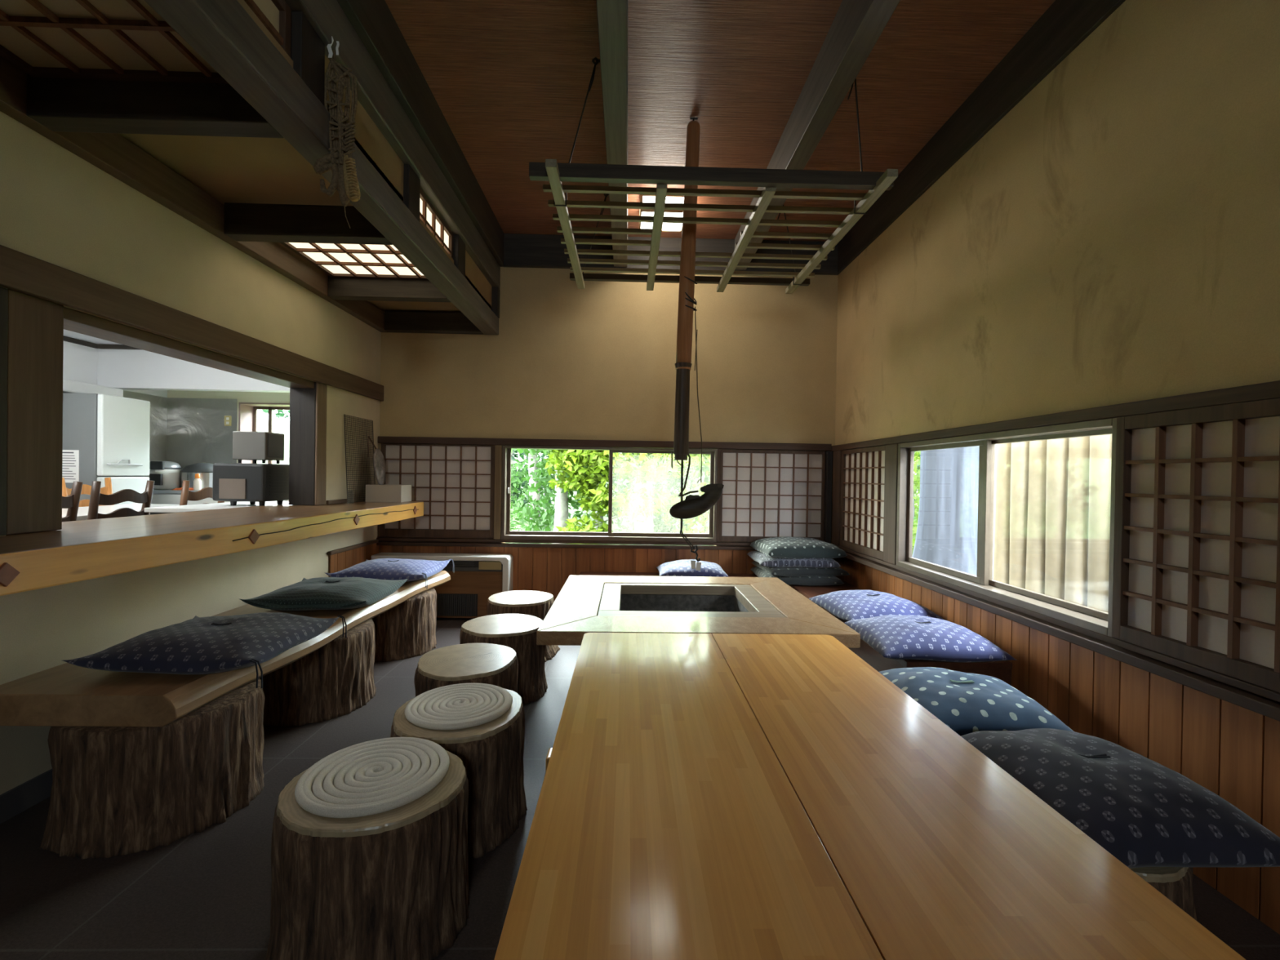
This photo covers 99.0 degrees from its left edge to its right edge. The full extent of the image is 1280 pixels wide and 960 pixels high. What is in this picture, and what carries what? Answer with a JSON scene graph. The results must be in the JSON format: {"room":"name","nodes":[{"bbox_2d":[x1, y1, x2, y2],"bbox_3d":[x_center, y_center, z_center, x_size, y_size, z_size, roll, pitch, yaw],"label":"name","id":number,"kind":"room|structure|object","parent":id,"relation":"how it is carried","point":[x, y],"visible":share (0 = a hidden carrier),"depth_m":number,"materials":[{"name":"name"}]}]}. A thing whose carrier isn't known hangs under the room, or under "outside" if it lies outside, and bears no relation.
{"room":"japanese dining room","nodes":[
{"label":"japanese dining room","id":0,"kind":"room"},
{"bbox_2d":[63,328,120,344],"bbox_3d":[-4.080,-1.401,3.549,3.099,0.120,6.100,1,0,-1],"label":"ceiling","id":1,"kind":"structure","parent":0,"point":[66,333],"depth_m":5.31,"materials":[{"name":"white"}]},
{"bbox_2d":[97,348,289,392],"bbox_3d":[-4.056,-1.139,5.662,2.947,0.434,0.120,1,0,-1],"label":"soffit","id":2,"kind":"structure","parent":1,"relation":"attached to","point":[122,369],"depth_m":5.59,"materials":[{"name":"white"}]},
{"bbox_2d":[62,341,167,426],"bbox_3d":[-5.572,-0.229,3.525,0.150,2.270,6.100,1,0,-1],"label":"wall","id":3,"kind":"structure","parent":0,"point":[80,362],"depth_m":5.42,"materials":[{"name":"white"}]},
{"bbox_2d":[62,378,123,396],"bbox_3d":[-5.369,-0.861,4.523,0.279,0.115,2.095,1,0,-1],"label":"ledge","id":4,"kind":"object","parent":3,"relation":"attached to","point":[68,386],"visible":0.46,"depth_m":5.19,"materials":[{"name":"white"}]},
{"bbox_2d":[123,390,167,461],"bbox_3d":[-5.545,-0.434,5.896,0.003,1.055,1.042,1,0,-1],"label":"backsplash","id":5,"kind":"structure","parent":3,"relation":"attached to","point":[158,405],"depth_m":6.28,"materials":[{"name":"grey"}]},
{"bbox_2d":[0,111,381,795],"bbox_3d":[-2.383,-0.484,0.844,0.200,3.480,8.600,1,0,-1],"label":"wall","id":6,"kind":"structure","parent":0,"point":[57,207],"depth_m":2.59,"materials":[{"name":"paint"}]},
{"bbox_2d":[0,286,8,535],"bbox_3d":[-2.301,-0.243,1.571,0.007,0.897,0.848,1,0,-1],"label":"post","id":7,"kind":"object","parent":6,"relation":"attached to","point":[3,291],"visible":1,"depth_m":1.98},
{"bbox_2d":[0,768,53,823],"bbox_3d":[-2.291,1.212,0.361,0.013,0.100,7.605,1,0,-1],"label":"baseboard","id":8,"kind":"structure","parent":6,"relation":"attached to","point":[35,790],"depth_m":2.07,"materials":[{"name":"grey plastic"}]},
{"bbox_2d":[6,288,63,534],"bbox_3d":[-2.415,-0.251,2.095,0.200,0.901,0.200,1,0,-1],"label":"post","id":9,"kind":"object","parent":6,"relation":"attached to","point":[35,342],"visible":1,"depth_m":2.09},
{"bbox_2d":[63,306,314,388],"bbox_3d":[-2.441,-0.686,3.087,0.182,0.048,1.788,1,0,-1],"label":"lintel","id":10,"kind":"object","parent":6,"relation":"attached to","point":[74,321],"visible":0.71,"depth_m":2.77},
{"bbox_2d":[0,244,383,400],"bbox_3d":[-2.259,-0.756,0.768,0.034,0.140,8.448,1,0,-1],"label":"lintel","id":11,"kind":"object","parent":6,"relation":"attached to","point":[20,272],"visible":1,"depth_m":2.56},
{"bbox_2d":[0,55,387,332],"bbox_3d":[-2.232,-1.391,0.764,0.069,0.160,8.448,1,0,-1],"label":"beam","id":12,"kind":"structure","parent":6,"relation":"attached to","point":[112,153],"depth_m":2.57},
{"bbox_2d":[0,501,423,595],"bbox_3d":[-2.254,0.262,2.548,0.855,0.124,4.590,1,0,-1],"label":"countertop","id":13,"kind":"structure","parent":6,"relation":"attached to","point":[82,550],"depth_m":2.27,"materials":[{"name":"brown wood"}]},
{"bbox_2d":[343,414,375,502],"bbox_3d":[-2.343,-0.171,4.588,0.041,0.706,0.486,1,0,-1],"label":"net","id":14,"kind":"object","parent":13,"relation":"on","point":[345,419],"visible":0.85,"depth_m":4.54,"materials":[{"name":"black metal"}]},
{"bbox_2d":[365,484,412,502],"bbox_3d":[-2.150,0.113,4.687,0.295,0.144,0.226,1,0,-1],"label":"carton","id":15,"kind":"object","parent":13,"relation":"on","point":[374,492],"visible":1,"depth_m":4.58,"materials":[{"name":"beige"}]},
{"bbox_2d":[288,382,315,505],"bbox_3d":[-2.466,-0.267,4.049,0.186,0.901,0.126,1,0,-1],"label":"post","id":16,"kind":"object","parent":6,"relation":"attached to","point":[302,400],"visible":0.76,"depth_m":3.99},
{"bbox_2d":[314,382,326,505],"bbox_3d":[-2.365,-0.264,4.051,0.014,0.899,0.122,1,0,-1],"label":"post","id":17,"kind":"object","parent":6,"relation":"attached to","point":[321,388],"visible":1,"depth_m":4.04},
{"bbox_2d":[328,542,378,577],"bbox_3d":[-2.381,0.898,4.581,0.013,0.660,0.819,1,0,-1],"label":"wainscot","id":18,"kind":"structure","parent":6,"relation":"attached to","point":[339,562],"depth_m":4.48,"materials":[{"name":"brown wood"}]},
{"bbox_2d":[167,390,289,462],"bbox_3d":[-4.090,-0.229,6.584,2.949,2.270,0.250,1,0,-1],"label":"wall","id":19,"kind":"structure","parent":0,"point":[242,397],"depth_m":6.44,"materials":[{"name":"beige"}]},
{"bbox_2d":[166,397,237,472],"bbox_3d":[-5.152,-0.432,6.430,0.806,1.055,0.005,1,0,-1],"label":"backsplash","id":20,"kind":"structure","parent":19,"relation":"attached to","point":[197,432],"depth_m":6.43,"materials":[{"name":"grey"}]},
{"bbox_2d":[238,402,289,463],"bbox_3d":[-4.030,-0.508,6.568,1.378,0.789,0.260,1,0,-1],"label":"window","id":21,"kind":"structure","parent":19,"relation":"in","point":[247,411],"depth_m":6.58,"materials":[{"name":"brown"}]},
{"bbox_2d":[117,0,490,312],"bbox_3d":[-1.755,-1.514,0.774,1.021,0.040,8.449,1,0,-1],"label":"ceiling","id":22,"kind":"structure","parent":0,"point":[228,169],"depth_m":2.66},
{"bbox_2d":[0,0,228,84],"bbox_3d":[-1.768,-1.457,1.530,0.831,0.025,0.914,1,0,-1],"label":"panel","id":23,"kind":"object","parent":22,"relation":"attached to","point":[122,40],"visible":0.71,"depth_m":1.83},
{"bbox_2d":[26,73,284,137],"bbox_3d":[-1.792,-1.399,2.037,0.864,0.170,0.095,1,0,-1],"label":"beam","id":24,"kind":"structure","parent":22,"relation":"attached to","point":[58,104],"depth_m":1.99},
{"bbox_2d":[223,202,392,244],"bbox_3d":[-1.814,-1.406,3.007,0.864,0.170,0.095,1,0,-1],"label":"beam","id":25,"kind":"structure","parent":22,"relation":"attached to","point":[243,222],"depth_m":2.96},
{"bbox_2d":[144,0,498,334],"bbox_3d":[-1.264,-1.369,0.785,0.135,0.153,8.448,1,0,-1],"label":"beam","id":26,"kind":"structure","parent":22,"relation":"attached to","point":[221,32],"depth_m":1.98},
{"bbox_2d":[244,0,291,57],"bbox_3d":[-1.274,-1.582,1.280,0.030,0.262,1.440,1,0,-1],"label":"screen","id":27,"kind":"object","parent":26,"relation":"on","point":[275,15],"visible":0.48,"depth_m":1.94,"materials":[{"name":"wood"}]},
{"bbox_2d":[290,11,324,105],"bbox_3d":[-1.290,-1.589,2.082,0.095,0.263,0.155,1,0,-1],"label":"post","id":28,"kind":"object","parent":26,"relation":"on","point":[307,47],"visible":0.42,"depth_m":2.04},
{"bbox_2d":[403,164,420,222],"bbox_3d":[-1.312,-1.597,3.069,0.095,0.263,0.160,1,0,-1],"label":"post","id":29,"kind":"object","parent":26,"relation":"on","point":[411,182],"visible":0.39,"depth_m":3.03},
{"bbox_2d":[419,189,453,258],"bbox_3d":[-1.324,-1.600,3.504,0.030,0.262,0.700,1,0,-1],"label":"screen","id":30,"kind":"object","parent":26,"relation":"on","point":[428,215],"visible":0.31,"depth_m":3.51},
{"bbox_2d":[280,242,427,279],"bbox_3d":[-1.812,-1.473,3.517,0.831,0.025,0.919,1,0,-1],"label":"ceiling light panel","id":31,"kind":"object","parent":22,"relation":"attached to","point":[335,260],"visible":0.47,"depth_m":3.68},
{"bbox_2d":[328,275,450,302],"bbox_3d":[-1.837,-1.415,4.024,0.864,0.170,0.090,1,0,-1],"label":"beam","id":32,"kind":"structure","parent":22,"relation":"attached to","point":[339,288],"depth_m":3.98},
{"bbox_2d":[384,311,484,334],"bbox_3d":[-1.857,-1.422,4.949,0.864,0.170,0.091,1,0,-1],"label":"beam","id":33,"kind":"structure","parent":22,"relation":"attached to","point":[398,322],"depth_m":4.90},
{"bbox_2d":[324,54,492,309],"bbox_3d":[-1.325,-1.600,3.541,0.040,0.263,2.763,1,0,-1],"label":"wall","id":34,"kind":"structure","parent":0,"point":[367,134],"depth_m":2.75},
{"bbox_2d":[378,266,838,552],"bbox_3d":[-0.281,-0.483,5.116,4.193,3.480,0.150,1,0,-1],"label":"wall","id":35,"kind":"structure","parent":0,"point":[597,361],"depth_m":5.04,"materials":[{"name":"paint"}]},
{"bbox_2d":[379,443,494,538],"bbox_3d":[-1.844,0.102,4.990,1.030,0.850,0.030,1,0,-1],"label":"screen","id":36,"kind":"object","parent":35,"relation":"attached to","point":[455,484],"visible":0.94,"depth_m":4.99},
{"bbox_2d":[493,444,502,539],"bbox_3d":[-1.295,0.112,4.998,0.062,0.856,0.049,1,0,-1],"label":"post","id":37,"kind":"object","parent":35,"relation":"attached to","point":[498,448],"visible":1,"depth_m":4.97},
{"bbox_2d":[376,537,755,550],"bbox_3d":[-0.325,0.590,5.013,4.132,0.065,0.069,1,0,-1],"label":"sill","id":38,"kind":"structure","parent":35,"relation":"attached to","point":[382,540],"depth_m":4.98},
{"bbox_2d":[380,545,757,600],"bbox_3d":[-0.302,0.940,5.045,4.153,0.635,0.013,1,0,-1],"label":"wainscot","id":39,"kind":"structure","parent":35,"relation":"attached to","point":[547,570],"depth_m":5.03,"materials":[{"name":"brown wood"}]},
{"bbox_2d":[501,445,717,542],"bbox_3d":[-0.278,0.125,5.076,1.970,0.865,0.140,1,0,-1],"label":"window","id":40,"kind":"structure","parent":35,"relation":"in","point":[506,534],"depth_m":5.04,"materials":[{"name":"brown metal"}]},
{"bbox_2d":[502,233,839,275],"bbox_3d":[0.296,-2.068,5.016,3.092,0.289,0.049,1,0,-1],"label":"beam","id":41,"kind":"structure","parent":35,"relation":"attached to","point":[520,251],"depth_m":4.99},
{"bbox_2d":[719,448,825,542],"bbox_3d":[1.221,0.150,5.059,0.972,0.850,0.030,1,0,-1],"label":"screen","id":42,"kind":"object","parent":35,"relation":"attached to","point":[766,493],"visible":0.83,"depth_m":5.06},
{"bbox_2d":[823,450,832,543],"bbox_3d":[1.737,0.160,5.053,0.049,0.853,0.074,1,0,-1],"label":"post","id":43,"kind":"object","parent":35,"relation":"attached to","point":[828,455],"visible":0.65,"depth_m":5.02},
{"bbox_2d":[0,617,1279,959],"bbox_3d":[-0.239,1.350,0.831,4.543,0.120,8.750,1,0,-1],"label":"floor","id":44,"kind":"structure","parent":0,"point":[205,895],"depth_m":1.72,"materials":[{"name":"concrete"}]},
{"bbox_2d":[0,570,450,859],"bbox_3d":[-1.898,0.985,3.102,0.833,0.524,2.595,1,0,-1],"label":"bench","id":45,"kind":"object","parent":44,"relation":"on","point":[140,762],"visible":0.86,"depth_m":1.96,"materials":[{"name":"brown wood"}]},
{"bbox_2d":[62,612,346,688],"bbox_3d":[-1.753,0.681,2.312,0.691,0.166,0.664,1,0,-2],"label":"floor cushion","id":46,"kind":"object","parent":45,"relation":"on","point":[197,645],"visible":1,"depth_m":2.10,"materials":[{"name":"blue fabric"}]},
{"bbox_2d":[240,577,408,610],"bbox_3d":[-1.823,0.656,3.236,0.660,0.131,0.620,1,0,-3],"label":"floor cushion","id":47,"kind":"object","parent":45,"relation":"on","point":[320,593],"visible":1,"depth_m":3.02,"materials":[{"name":"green fabric"}]},
{"bbox_2d":[325,558,454,588],"bbox_3d":[-1.811,0.663,4.041,0.681,0.155,0.654,1,0,-2],"label":"floor cushion","id":48,"kind":"object","parent":45,"relation":"on","point":[390,569],"visible":0.88,"depth_m":3.81,"materials":[{"name":"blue fabric"}]},
{"bbox_2d":[265,750,469,959],"bbox_3d":[-0.763,1.072,1.583,0.529,0.408,0.469,1,0,-1],"label":"stool","id":49,"kind":"object","parent":44,"relation":"on","point":[393,884],"visible":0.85,"depth_m":1.39,"materials":[{"name":"brown wood"}]},
{"bbox_2d":[294,737,449,817],"bbox_3d":[-0.771,0.856,1.600,0.405,0.025,0.405,1,0,-1],"label":"mat","id":50,"kind":"object","parent":49,"relation":"on","point":[380,775],"visible":1,"depth_m":1.56,"materials":[{"name":"fabric"}]},
{"bbox_2d":[371,552,513,617],"bbox_3d":[-1.760,0.946,4.895,1.200,0.558,0.200,1,0,-1],"label":"heater","id":51,"kind":"object","parent":44,"relation":"on","point":[475,577],"visible":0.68,"depth_m":4.82,"materials":[{"name":"wood"}]},
{"bbox_2d":[436,593,477,616],"bbox_3d":[-1.610,1.101,4.820,0.350,0.195,0.008,1,0,-1],"label":"vent","id":52,"kind":"object","parent":51,"relation":"attached to","point":[447,604],"depth_m":4.81,"materials":[{"name":"grey metal"}]},
{"bbox_2d":[390,688,527,858],"bbox_3d":[-0.682,1.070,2.068,0.510,0.408,0.505,1,0,-1],"label":"stool","id":53,"kind":"object","parent":44,"relation":"on","point":[491,753],"visible":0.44,"depth_m":1.90,"materials":[{"name":"brown wood"}]},
{"bbox_2d":[404,683,512,729],"bbox_3d":[-0.685,0.854,2.082,0.389,0.024,0.389,1,0,-1],"label":"mat","id":54,"kind":"object","parent":53,"relation":"on","point":[461,705],"visible":1,"depth_m":2.04,"materials":[{"name":"fabric"}]},
{"bbox_2d":[413,643,518,697],"bbox_3d":[-0.849,1.071,2.689,0.501,0.391,0.556,1,0,-1],"label":"stool","id":55,"kind":"object","parent":44,"relation":"on","point":[495,664],"visible":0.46,"depth_m":2.60,"materials":[{"name":"brown wood"}]},
{"bbox_2d":[459,613,547,705],"bbox_3d":[-0.825,1.060,3.282,0.540,0.404,0.535,1,0,-1],"label":"stool","id":56,"kind":"object","parent":44,"relation":"on","point":[517,632],"visible":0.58,"depth_m":3.14,"materials":[{"name":"brown wood"}]},
{"bbox_2d":[486,590,559,662],"bbox_3d":[-0.877,1.054,3.996,0.577,0.404,0.581,1,0,-1],"label":"stool","id":57,"kind":"object","parent":44,"relation":"on","point":[538,604],"visible":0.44,"depth_m":3.86,"materials":[{"name":"brown wood"}]},
{"bbox_2d":[579,572,788,585],"bbox_3d":[0.355,1.064,4.833,1.798,0.410,0.430,1,0,-1],"label":"bench","id":58,"kind":"object","parent":44,"relation":"on","point":[648,574],"visible":0.05,"depth_m":4.95,"materials":[{"name":"brown wood"}]},
{"bbox_2d":[656,559,728,577],"bbox_3d":[0.451,0.782,4.798,0.600,0.152,0.460,1,0,-1],"label":"floor cushion","id":59,"kind":"object","parent":58,"relation":"on","point":[678,567],"visible":0.66,"depth_m":4.62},
{"bbox_2d":[536,574,860,648],"bbox_3d":[0.267,1.004,3.374,1.565,0.550,1.482,1,0,-1],"label":"table","id":60,"kind":"object","parent":44,"relation":"on","point":[584,604],"visible":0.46,"depth_m":3.13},
{"bbox_2d":[493,632,1245,959],"bbox_3d":[0.289,1.020,1.343,1.330,0.550,2.556,1,0,-1],"label":"table","id":61,"kind":"object","parent":44,"relation":"on","point":[703,796],"visible":1,"depth_m":1.14,"materials":[{"name":"brown wood"}]},
{"bbox_2d":[788,578,1012,685],"bbox_3d":[1.540,1.090,3.879,0.526,0.410,2.390,1,0,-1],"label":"bench","id":62,"kind":"object","parent":44,"relation":"on","point":[1000,669],"visible":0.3,"depth_m":2.81,"materials":[{"name":"brown wood"}]},
{"bbox_2d":[751,566,844,586],"bbox_3d":[1.342,0.817,4.758,0.660,0.111,0.600,1,0,2],"label":"floor cushion","id":63,"kind":"object","parent":62,"relation":"on","point":[798,580],"visible":0.47,"depth_m":4.48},
{"bbox_2d":[751,560,848,576],"bbox_3d":[1.373,0.747,4.758,0.660,0.102,0.600,1,0,-5],"label":"floor cushion","id":64,"kind":"object","parent":63,"relation":"on","point":[781,571],"visible":0.56,"depth_m":4.49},
{"bbox_2d":[747,551,840,568],"bbox_3d":[1.314,0.673,4.756,0.660,0.109,0.600,1,0,0],"label":"floor cushion","id":65,"kind":"object","parent":64,"relation":"on","point":[764,560],"visible":0.59,"depth_m":4.48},
{"bbox_2d":[750,536,848,559],"bbox_3d":[1.355,0.578,4.756,0.660,0.151,0.600,1,0,-4],"label":"floor cushion","id":66,"kind":"object","parent":65,"relation":"on","point":[792,548],"visible":0.98,"depth_m":4.50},
{"bbox_2d":[808,589,943,621],"bbox_3d":[1.490,0.806,3.510,0.600,0.155,0.620,1,0,-7],"label":"floor cushion","id":67,"kind":"object","parent":62,"relation":"on","point":[846,605],"visible":0.77,"depth_m":3.35,"materials":[{"name":"blue fabric"}]},
{"bbox_2d":[844,614,1017,662],"bbox_3d":[1.474,0.812,2.870,0.620,0.154,0.580,1,0,2],"label":"floor cushion","id":68,"kind":"object","parent":62,"relation":"on","point":[892,636],"visible":0.98,"depth_m":2.67,"materials":[{"name":"blue fabric"}]},
{"bbox_2d":[1130,866,1196,920],"bbox_3d":[1.212,1.120,1.513,0.495,0.376,0.479,1,0,-1],"label":"stool","id":69,"kind":"object","parent":44,"relation":"on","point":[1175,883],"visible":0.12,"depth_m":1.30,"materials":[{"name":"brown wood"}]},
{"bbox_2d":[960,728,1279,868],"bbox_3d":[1.253,0.842,1.525,0.570,0.173,0.580,1,0,-3],"label":"floor cushion","id":70,"kind":"object","parent":69,"relation":"on","point":[1141,811],"visible":0.77,"depth_m":1.34,"materials":[{"name":"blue fabric"}]},
{"bbox_3d":[1.203,1.115,2.110,0.498,0.376,0.492,1,0,-1],"label":"stool","id":71,"kind":"object","parent":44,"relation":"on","visible":0},
{"bbox_2d":[879,666,1073,736],"bbox_3d":[1.230,0.845,2.105,0.560,0.157,0.560,1,0,4],"label":"floor cushion","id":72,"kind":"object","parent":71,"relation":"on","point":[967,703],"visible":0.61,"depth_m":1.95,"materials":[{"name":"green fabric"}]},
{"bbox_2d":[384,0,1055,241],"bbox_3d":[-0.182,-2.264,0.803,4.543,0.150,8.750,1,0,-1],"label":"ceiling","id":73,"kind":"structure","parent":0,"point":[509,80],"depth_m":3.02,"materials":[{"name":"wood"}]},
{"bbox_2d":[336,0,504,266],"bbox_3d":[-1.224,-2.061,0.781,0.165,0.287,8.448,1,0,-1],"label":"beam","id":74,"kind":"structure","parent":73,"relation":"attached to","point":[373,21],"depth_m":2.97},
{"bbox_2d":[284,0,500,288],"bbox_3d":[-1.247,-1.813,0.782,0.125,0.205,8.448,1,0,-1],"label":"beam","id":75,"kind":"structure","parent":74,"relation":"attached to","point":[327,18],"depth_m":2.73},
{"bbox_2d":[313,35,360,228],"bbox_3d":[-1.197,-1.380,2.178,0.196,0.742,0.068,1,0,-1],"label":"sandals","id":76,"kind":"object","parent":75,"relation":"hanging from","point":[344,179],"visible":1,"depth_m":2.16,"materials":[{"name":"brown wicker"}]},
{"bbox_2d":[595,0,627,266],"bbox_3d":[-0.081,-2.047,0.782,0.124,0.279,8.400,1,0,-1],"label":"beam","id":77,"kind":"structure","parent":73,"relation":"attached to","point":[612,15],"depth_m":2.69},
{"bbox_2d":[528,57,897,293],"bbox_3d":[0.375,-1.758,3.368,1.845,0.648,1.655,1,0,-1],"label":"rack","id":78,"kind":"object","parent":77,"relation":"hanging from","point":[553,171],"visible":0.93,"depth_m":2.98,"materials":[{"name":"brown wood"}]},
{"bbox_2d":[639,194,684,231],"bbox_3d":[0.177,-2.132,4.358,0.358,0.153,0.340,1,0,-1],"label":"ceiling lamp","id":79,"kind":"object","parent":73,"relation":"attached to","point":[666,227],"visible":0.34,"depth_m":4.24,"materials":[{"name":"white paper"}]},
{"bbox_2d":[669,117,724,570],"bbox_3d":[0.358,-0.823,3.323,0.326,2.751,0.120,1,0,1],"label":"hook","id":80,"kind":"object","parent":73,"relation":"hanging from","point":[693,506],"visible":1,"depth_m":3.29,"materials":[{"name":"black metal"}]},
{"bbox_2d":[734,0,900,270],"bbox_3d":[1.011,-2.030,0.807,0.110,0.279,8.400,1,0,-1],"label":"beam","id":81,"kind":"structure","parent":73,"relation":"attached to","point":[856,27],"depth_m":2.72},
{"bbox_2d":[911,445,979,575],"bbox_3d":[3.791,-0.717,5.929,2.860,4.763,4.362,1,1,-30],"label":"curtain","id":82,"kind":"object","parent":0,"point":[946,535],"visible":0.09,"depth_m":5.45,"materials":[{"name":"white fabric"}]},
{"bbox_2d":[835,0,1279,445],"bbox_3d":[1.983,-0.416,0.941,0.150,3.480,8.600,1,0,-1],"label":"wall","id":83,"kind":"structure","parent":0,"point":[1113,237],"depth_m":2.25,"materials":[{"name":"paint"}]},
{"bbox_2d":[377,380,1279,637],"bbox_3d":[-0.144,0.131,0.823,4.292,0.922,8.449,1,0,-1],"label":"window","id":84,"kind":"structure","parent":83,"relation":"in","point":[1096,620],"depth_m":2.95,"materials":[{"name":"wood"}]},
{"bbox_2d":[831,450,841,546],"bbox_3d":[1.787,0.161,4.930,0.044,0.846,0.170,1,0,-1],"label":"post","id":85,"kind":"object","parent":83,"relation":"attached to","point":[837,464],"visible":0.8,"depth_m":4.91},
{"bbox_2d":[840,444,886,560],"bbox_3d":[1.801,0.165,4.410,0.030,0.846,0.865,1,0,-1],"label":"screen","id":86,"kind":"object","parent":83,"relation":"attached to","point":[863,470],"visible":0.79,"depth_m":4.39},
{"bbox_2d":[884,443,898,564],"bbox_3d":[1.808,0.169,3.893,0.049,0.847,0.160,1,0,-1],"label":"post","id":87,"kind":"object","parent":83,"relation":"attached to","point":[891,471],"visible":0.76,"depth_m":3.88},
{"bbox_2d":[837,0,1125,273],"bbox_3d":[1.922,-2.011,0.827,0.024,0.289,8.400,1,0,-1],"label":"beam","id":88,"kind":"structure","parent":83,"relation":"attached to","point":[1065,24],"depth_m":2.93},
{"bbox_2d":[831,543,1279,721],"bbox_3d":[1.856,0.653,0.832,0.074,0.070,8.370,1,0,-1],"label":"sill","id":89,"kind":"structure","parent":83,"relation":"attached to","point":[1255,698],"depth_m":2.08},
{"bbox_2d":[832,556,1279,934],"bbox_3d":[1.880,1.006,0.868,0.013,0.635,8.435,1,0,-1],"label":"wainscot","id":90,"kind":"structure","parent":83,"relation":"attached to","point":[1228,749],"depth_m":1.97,"materials":[{"name":"brown wood"}]},
{"bbox_2d":[1111,397,1279,693],"bbox_3d":[1.856,0.186,1.638,0.038,0.847,0.940,1,0,-1],"label":"screen","id":91,"kind":"object","parent":83,"relation":"attached to","point":[1196,581],"visible":1,"depth_m":1.80,"materials":[{"name":"wood"}]},
{"bbox_3d":[-4.117,0.989,3.567,3.099,0.120,6.100,1,0,-1],"label":"floor","id":92,"kind":"structure","parent":0,"visible":0},
{"bbox_2d":[62,392,150,505],"bbox_3d":[-5.122,0.054,5.091,0.749,1.655,0.495,1,0,-1],"label":"refrigerator","id":93,"kind":"object","parent":92,"relation":"on","point":[111,434],"visible":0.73,"depth_m":4.92,"materials":[{"name":"grey"}]},
{"bbox_2d":[62,449,79,482],"bbox_3d":[-5.058,-0.121,4.839,0.180,0.290,0.004,1,0,-1],"label":"paper notice","id":94,"kind":"object","parent":93,"relation":"attached to","point":[70,458],"visible":0.65,"depth_m":4.84,"materials":[{"name":"white"}]},
{"bbox_2d":[87,480,154,519],"bbox_3d":[-3.735,0.467,3.722,0.493,0.933,0.442,1,0,-1],"label":"chair","id":95,"kind":"object","parent":92,"relation":"on","point":[96,498],"visible":0.31,"depth_m":3.67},
{"bbox_2d":[144,501,288,514],"bbox_3d":[-2.975,0.561,4.024,0.490,0.763,0.970,1,0,-1],"label":"sideboard","id":96,"kind":"object","parent":92,"relation":"on","point":[166,509],"visible":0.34,"depth_m":3.68,"materials":[{"name":"grey metal"}]},
{"bbox_2d":[212,462,288,506],"bbox_3d":[-2.825,0.031,3.995,0.371,0.301,0.327,1,0,-1],"label":"box","id":97,"kind":"object","parent":96,"relation":"on","point":[233,482],"visible":0.91,"depth_m":3.84,"materials":[{"name":"black plastic"}]},
{"bbox_2d":[232,431,284,463],"bbox_3d":[-2.801,-0.235,4.027,0.243,0.228,0.220,1,0,-1],"label":"toaster oven","id":98,"kind":"object","parent":97,"relation":"on","point":[255,446],"visible":0.95,"depth_m":3.92,"materials":[{"name":"grey"}]},
{"bbox_2d":[151,489,288,504],"bbox_3d":[-4.161,0.473,6.133,2.790,0.710,0.640,1,0,-1],"label":"countertop","id":99,"kind":"structure","parent":92,"relation":"on","point":[159,496],"depth_m":5.80,"materials":[{"name":"white"}]},
{"bbox_2d":[143,460,182,489],"bbox_3d":[-5.255,-0.055,5.995,0.350,0.312,0.370,1,0,-1],"label":"rice cooker","id":100,"kind":"object","parent":99,"relation":"on","point":[166,475],"visible":0.76,"depth_m":5.90,"materials":[{"name":"silver metal"}]},
{"bbox_2d":[180,462,213,488],"bbox_3d":[-4.919,-0.044,6.172,0.416,0.299,0.416,1,0,-1],"label":"stock pot","id":101,"kind":"object","parent":99,"relation":"on","point":[205,470],"visible":0.54,"depth_m":6.01,"materials":[{"name":"silver metal"}]},
{"label":"outside","id":102,"kind":"structure","parent":0,"visible":0},
{"bbox_2d":[257,423,919,545],"bbox_3d":[-0.365,-0.951,16.989,60.000,5.091,46.000,1,0,-1],"label":"ground","id":103,"kind":"structure","parent":102,"point":[284,428],"depth_m":15.35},
{"bbox_2d":[511,448,574,521],"bbox_3d":[-2.160,-0.972,12.588,3.624,3.909,2.866,1,0,-1],"label":"tree","id":104,"kind":"object","parent":103,"relation":"on","point":[524,473],"visible":0.16,"depth_m":12.71,"materials":[{"name":"green plant"}]},
{"bbox_2d":[510,448,634,543],"bbox_3d":[-1.531,-0.492,10.335,3.488,4.029,2.705,1,0,-1],"label":"tree","id":105,"kind":"object","parent":103,"relation":"on","point":[562,500],"visible":0.09,"depth_m":10.39,"materials":[{"name":"green plant"}]},
{"bbox_2d":[543,447,710,544],"bbox_3d":[0.299,-0.292,9.468,4.317,3.634,2.592,1,0,7],"label":"maple tree","id":106,"kind":"object","parent":103,"relation":"on","point":[597,461],"visible":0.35,"depth_m":8.96,"materials":[{"name":"green plant"}]},
{"bbox_2d":[606,453,691,532],"bbox_3d":[0.133,-0.630,11.159,4.004,3.913,2.853,1,0,-1],"label":"tree","id":107,"kind":"object","parent":103,"relation":"on","point":[637,526],"visible":0.09,"depth_m":11.45,"materials":[{"name":"green plant"}]},
{"bbox_2d":[510,489,919,533],"bbox_3d":[0.685,0.770,12.787,17.381,1.100,4.395,1,0,-1],"label":"undergrowth","id":108,"kind":"object","parent":103,"relation":"on","point":[520,502],"visible":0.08,"depth_m":11.70,"materials":[{"name":"green plant"}]},
{"bbox_3d":[3.717,1.681,2.197,3.418,0.019,6.200,1,0,-1],"label":"path","id":109,"kind":"object","parent":103,"relation":"on","visible":0},
{"bbox_2d":[993,434,1111,612],"bbox_3d":[2.592,0.571,2.563,0.086,2.200,2.800,1,0,-1],"label":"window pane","id":110,"kind":"object","parent":109,"relation":"on","point":[1053,496],"visible":0.18,"depth_m":3.35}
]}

